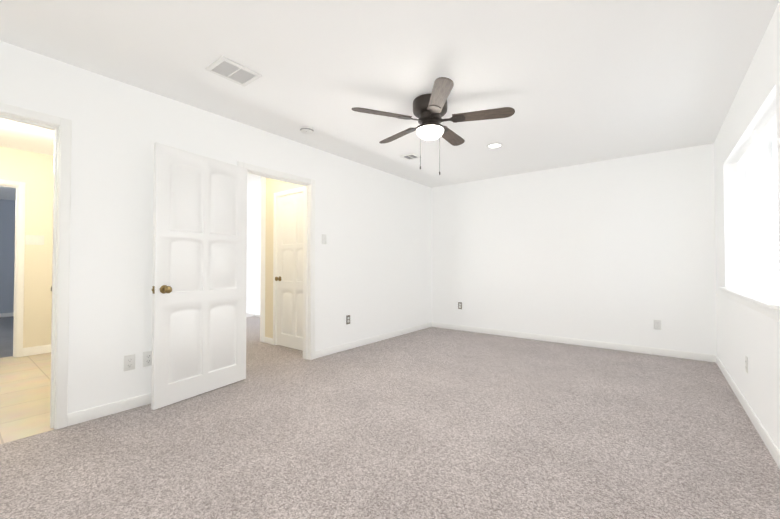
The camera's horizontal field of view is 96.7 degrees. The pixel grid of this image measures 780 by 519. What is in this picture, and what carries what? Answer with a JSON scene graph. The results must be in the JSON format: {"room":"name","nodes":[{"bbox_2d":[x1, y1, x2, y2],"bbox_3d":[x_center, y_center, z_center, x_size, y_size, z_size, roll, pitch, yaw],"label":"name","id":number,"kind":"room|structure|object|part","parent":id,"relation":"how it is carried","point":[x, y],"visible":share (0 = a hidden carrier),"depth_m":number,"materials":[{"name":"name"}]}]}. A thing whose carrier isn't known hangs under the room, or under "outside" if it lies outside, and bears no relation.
{"room":"empty bedroom","nodes":[
{"label":"empty bedroom","id":0,"kind":"room"},
{"bbox_2d":[0,316,13,357],"bbox_3d":[-6.387,1.191,5.458,4.680,0.050,2.320,-1,-1,38],"label":"floor","id":1,"kind":"structure","parent":0,"point":[6,336],"depth_m":5.24,"materials":[{"name":"grey carpet"}]},
{"bbox_2d":[0,199,15,312],"bbox_3d":[-8.256,-0.029,6.984,0.120,2.440,2.420,-1,-1,38],"label":"wall","id":2,"kind":"structure","parent":0,"point":[7,233],"depth_m":7.23,"materials":[{"name":"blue paint"}]},
{"bbox_2d":[0,353,53,443],"bbox_3d":[-3.379,1.155,3.137,2.920,0.050,2.320,-1,-1,38],"label":"floor","id":3,"kind":"structure","parent":0,"point":[25,381],"depth_m":2.85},
{"bbox_2d":[0,146,53,347],"bbox_3d":[-4.527,-0.077,3.960,0.120,2.440,2.190,-1,-1,38],"label":"wall","id":4,"kind":"structure","parent":0,"point":[34,171],"depth_m":4.19,"materials":[{"name":"beige paint"}]},
{"bbox_2d":[0,179,25,357],"bbox_3d":[-4.658,0.109,3.787,0.150,2.061,0.902,-1,-1,38],"label":"trim","id":5,"kind":"structure","parent":4,"relation":"attached to","point":[20,187],"depth_m":4.07,"materials":[{"name":"white paint"}]},
{"bbox_2d":[25,235,43,244],"bbox_3d":[-4.277,-0.234,4.174,0.016,0.114,0.162,-1,-1,38],"label":"bathroom light switch","id":6,"kind":"object","parent":4,"relation":"attached to","point":[34,240],"visible":1,"depth_m":4.17,"materials":[{"name":"white plastic"}]},
{"bbox_2d":[23,344,50,356],"bbox_3d":[-4.112,1.099,4.368,0.016,0.100,0.709,-1,-1,38],"label":"baseboard","id":7,"kind":"structure","parent":4,"relation":"attached to","point":[35,350],"depth_m":4.17,"materials":[{"name":"white paint"}]},
{"bbox_2d":[0,41,431,413],"bbox_3d":[-1.144,-0.081,3.761,0.120,2.440,6.208,-1,-1,38],"label":"wall","id":8,"kind":"structure","parent":0,"point":[373,265],"depth_m":2.69,"materials":[{"name":"white paint"}]},
{"bbox_2d":[0,102,71,429],"bbox_3d":[-2.479,0.081,2.027,0.150,2.061,0.878,-1,-1,38],"label":"door frame","id":9,"kind":"structure","parent":8,"relation":"attached to","point":[61,127],"depth_m":2.30,"materials":[{"name":"white paint"}]},
{"bbox_2d":[67,393,150,425],"bbox_3d":[-1.801,1.083,2.783,0.012,0.082,1.172,-1,-1,38],"label":"baseboard","id":10,"kind":"structure","parent":8,"relation":"attached to","point":[77,417],"depth_m":2.48,"materials":[{"name":"white paint"}]},
{"bbox_2d":[124,354,134,370],"bbox_3d":[-1.950,0.773,2.597,0.007,0.114,0.070,-1,-1,38],"label":"electrical outlet","id":11,"kind":"object","parent":8,"relation":"attached to","point":[129,362],"visible":1,"depth_m":2.59,"materials":[{"name":"white plastic"}]},
{"bbox_2d":[143,351,151,366],"bbox_3d":[-1.878,0.771,2.691,0.007,0.114,0.070,-1,-1,38],"label":"electrical outlet","id":12,"kind":"object","parent":8,"relation":"attached to","point":[147,358],"visible":0.88,"depth_m":2.69,"materials":[{"name":"white plastic"}]},
{"bbox_2d":[151,142,246,409],"bbox_3d":[-1.564,0.124,2.935,0.175,1.985,0.826,0,-1,29],"label":"open door","id":13,"kind":"structure","parent":8,"relation":"in","point":[199,292],"depth_m":2.85,"materials":[{"name":"white paint"}]},
{"bbox_3d":[-1.737,0.226,2.617,0.175,0.064,0.106,0,-1,29],"label":"knob","id":14,"kind":"part","parent":13,"relation":"part of","materials":[{"name":"gold metal"}]},
{"bbox_2d":[237,161,314,359],"bbox_3d":[-1.209,0.107,3.672,0.150,2.061,0.935,-1,-1,38],"label":"door frame","id":15,"kind":"structure","parent":8,"relation":"attached to","point":[307,184],"depth_m":3.97,"materials":[{"name":"white paint"}]},
{"bbox_2d":[322,234,325,243],"bbox_3d":[-0.780,-0.242,4.123,0.016,0.114,0.070,-1,-1,38],"label":"light switch","id":16,"kind":"object","parent":8,"relation":"attached to","point":[323,238],"visible":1,"depth_m":4.12,"materials":[{"name":"white plastic"}]},
{"bbox_2d":[346,315,349,324],"bbox_3d":[-0.533,0.770,4.434,0.007,0.114,0.070,-1,-1,38],"label":"electrical outlet","id":17,"kind":"object","parent":8,"relation":"attached to","point":[347,319],"visible":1,"depth_m":4.43,"materials":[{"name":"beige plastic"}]},
{"bbox_2d":[315,322,430,358],"bbox_3d":[-0.077,1.118,5.013,0.016,0.082,2.596,-1,-1,38],"label":"baseboard","id":18,"kind":"structure","parent":8,"relation":"attached to","point":[340,348],"depth_m":4.71,"materials":[{"name":"white paint"}]},
{"bbox_2d":[260,177,265,341],"bbox_3d":[-1.534,-0.058,5.219,0.120,2.440,0.840,-1,-1,38],"label":"wall","id":19,"kind":"structure","parent":0,"point":[262,265],"depth_m":4.88,"materials":[{"name":"white paint"}]},
{"bbox_2d":[246,316,307,376],"bbox_3d":[-2.191,1.188,5.232,3.600,0.050,2.450,-1,-1,38],"label":"floor","id":20,"kind":"structure","parent":0,"point":[262,357],"depth_m":4.18,"materials":[{"name":"beige carpet"}]},
{"bbox_2d":[265,178,302,337],"bbox_3d":[-1.279,-0.068,4.567,1.080,2.440,0.120,-1,-1,38],"label":"wall","id":21,"kind":"structure","parent":0,"point":[273,186],"depth_m":4.78,"materials":[{"name":"beige paint"}]},
{"bbox_2d":[273,187,302,344],"bbox_3d":[-1.192,0.121,4.497,0.882,2.061,0.150,-1,-1,38],"label":"door frame","id":22,"kind":"structure","parent":21,"relation":"attached to","point":[288,192],"depth_m":4.68,"materials":[{"name":"white paint"}]},
{"bbox_2d":[275,192,302,350],"bbox_3d":[-1.215,0.148,4.466,0.773,1.985,0.175,-1,-1,38],"label":"hall door","id":23,"kind":"structure","parent":21,"relation":"in","point":[289,278],"depth_m":4.51,"materials":[{"name":"white paint"}]},
{"bbox_2d":[0,327,779,518],"bbox_3d":[0.450,1.146,2.587,3.813,0.050,6.088,-1,-1,38],"label":"floor carpet","id":24,"kind":"object","parent":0,"point":[434,423],"visible":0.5,"depth_m":2.06,"materials":[{"name":"grey carpet"}]},
{"bbox_2d":[0,0,779,200],"bbox_3d":[-2.595,-1.333,4.901,11.413,0.100,6.208,-1,-1,38],"label":"ceiling","id":25,"kind":"structure","parent":0,"point":[574,82],"depth_m":2.36,"materials":[{"name":"white paint"}]},
{"bbox_2d":[205,56,261,86],"bbox_3d":[-1.095,-1.314,2.436,0.240,0.014,0.290,-1,-1,38],"label":"ceiling vent","id":26,"kind":"object","parent":25,"relation":"in","point":[231,70],"visible":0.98,"depth_m":2.42,"materials":[{"name":"white metal"}]},
{"bbox_2d":[300,126,313,133],"bbox_3d":[-0.831,-1.284,3.465,0.136,0.042,0.136,-1,-1,38],"label":"smoke detector","id":27,"kind":"object","parent":25,"relation":"attached to","point":[306,130],"visible":1,"depth_m":3.43,"materials":[{"name":"white plastic"}]},
{"bbox_2d":[400,153,421,160],"bbox_3d":[0.258,-1.284,4.335,0.200,0.014,0.200,-1,-1,38],"label":"ceiling vent","id":28,"kind":"object","parent":25,"relation":"in","point":[410,156],"visible":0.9,"depth_m":4.32,"materials":[{"name":"white metal"}]},
{"bbox_2d":[352,77,514,174],"bbox_3d":[0.349,-1.005,2.915,1.267,0.617,1.236,-1,-1,38],"label":"ceiling fan","id":29,"kind":"object","parent":25,"relation":"hanging from","point":[429,111],"visible":1,"depth_m":2.78,"materials":[{"name":"brown wood"}]},
{"bbox_3d":[-0.067,-1.149,2.726,0.480,0.006,0.128,0,11,-20],"label":"blade","id":30,"kind":"part","parent":29,"relation":"part of","materials":[{"name":"brown wood"}]},
{"bbox_3d":[0.068,-1.141,3.207,0.128,0.006,0.480,-14,8,-38],"label":"blade","id":31,"kind":"part","parent":29,"relation":"part of","materials":[{"name":"brown wood"}]},
{"bbox_3d":[0.331,-1.239,2.875,0.286,0.150,0.286,-1,-1,38],"label":"motor","id":32,"kind":"part","parent":29,"relation":"part of","materials":[{"name":"brown metal"}]},
{"label":"blade","id":33,"kind":"part","parent":29,"relation":"part of","materials":[{"name":"brown wood"}]},
{"bbox_3d":[0.567,-1.141,3.227,0.128,0.006,0.480,-15,-9,33],"label":"blade","id":34,"kind":"part","parent":29,"relation":"part of","materials":[{"name":"brown wood"}]},
{"label":"blade","id":35,"kind":"part","parent":29,"relation":"part of","materials":[{"name":"brown wood"}]},
{"bbox_2d":[486,143,502,148],"bbox_3d":[1.190,-1.293,3.943,0.188,0.008,0.188,-1,-1,38],"label":"recessed light","id":36,"kind":"object","parent":25,"relation":"in","point":[494,145],"visible":1,"depth_m":3.93,"materials":[{"name":"white plastic"}]},
{"bbox_2d":[431,143,716,354],"bbox_3d":[2.210,-0.061,5.017,3.653,2.440,0.120,-1,-1,38],"label":"wall","id":37,"kind":"structure","parent":0,"point":[620,251],"depth_m":4.61,"materials":[{"name":"white paint"}]},
{"bbox_2d":[431,322,714,361],"bbox_3d":[2.160,1.117,4.954,3.630,0.082,0.012,-1,-1,38],"label":"baseboard","id":38,"kind":"structure","parent":37,"relation":"attached to","point":[622,347],"depth_m":4.59,"materials":[{"name":"white paint"}]},
{"bbox_2d":[654,320,660,329],"bbox_3d":[3.205,0.782,4.154,0.070,0.114,0.007,-1,-1,38],"label":"electrical outlet","id":39,"kind":"object","parent":37,"relation":"attached to","point":[657,324],"visible":1,"depth_m":4.15,"materials":[{"name":"white plastic"}]},
{"bbox_2d":[714,1,779,450],"bbox_3d":[1.859,-0.117,1.443,0.160,2.440,6.208,-1,-1,38],"label":"wall","id":40,"kind":"structure","parent":0,"point":[752,335],"depth_m":2.52,"materials":[{"name":"white paint"}]},
{"bbox_2d":[745,356,747,372],"bbox_3d":[2.604,0.766,2.533,0.007,0.114,0.070,-1,-1,38],"label":"electrical outlet","id":41,"kind":"object","parent":40,"relation":"attached to","point":[746,363],"visible":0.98,"depth_m":2.52,"materials":[{"name":"white plastic"}]},
{"bbox_2d":[715,355,779,468],"bbox_3d":[1.790,1.062,1.478,0.016,0.082,5.968,-1,-1,38],"label":"baseboard","id":42,"kind":"structure","parent":40,"relation":"attached to","point":[771,446],"depth_m":2.35,"materials":[{"name":"white paint"}]},
{"bbox_2d":[718,287,779,320],"bbox_3d":[2.661,0.293,2.565,0.148,0.085,1.965,-1,-1,38],"label":"window sill","id":43,"kind":"structure","parent":40,"relation":"attached to","point":[766,305],"depth_m":2.25,"materials":[{"name":"white paint"}]},
{"bbox_2d":[738,115,778,297],"bbox_3d":[2.738,-0.340,2.516,0.055,1.180,1.865,-1,-1,38],"label":"window","id":44,"kind":"structure","parent":40,"relation":"in","point":[763,142],"depth_m":2.51,"materials":[{"name":"white plastic"}]},
{"bbox_3d":[-7.132,-0.069,4.512,4.680,2.440,0.120,-1,-1,38],"label":"wall","id":45,"kind":"structure","parent":0,"visible":0},
{"bbox_2d":[0,312,13,316],"bbox_3d":[-8.271,1.147,6.838,0.012,0.082,2.200,-1,-1,38],"label":"baseboard","id":46,"kind":"structure","parent":45,"relation":"attached to","point":[1,314],"depth_m":7.22,"materials":[{"name":"white paint"}]},
{"bbox_3d":[-1.453,-0.040,6.306,3.480,2.440,0.120,-1,-1,38],"label":"wall","id":47,"kind":"structure","parent":0,"visible":0},
{"bbox_2d":[246,193,260,314],"bbox_3d":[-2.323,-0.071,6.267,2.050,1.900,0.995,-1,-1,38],"label":"window","id":48,"kind":"structure","parent":47,"relation":"attached to","point":[253,246],"depth_m":5.52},
{"label":"outside","id":49,"kind":"structure","parent":0,"visible":0},
{"bbox_2d":[747,132,778,297],"bbox_3d":[5.793,-1.779,5.781,0.020,6.100,15.500,-1,-1,38],"label":"sky","id":50,"kind":"structure","parent":49,"point":[753,223],"depth_m":4.65,"materials":[{"name":"white"}]}
]}

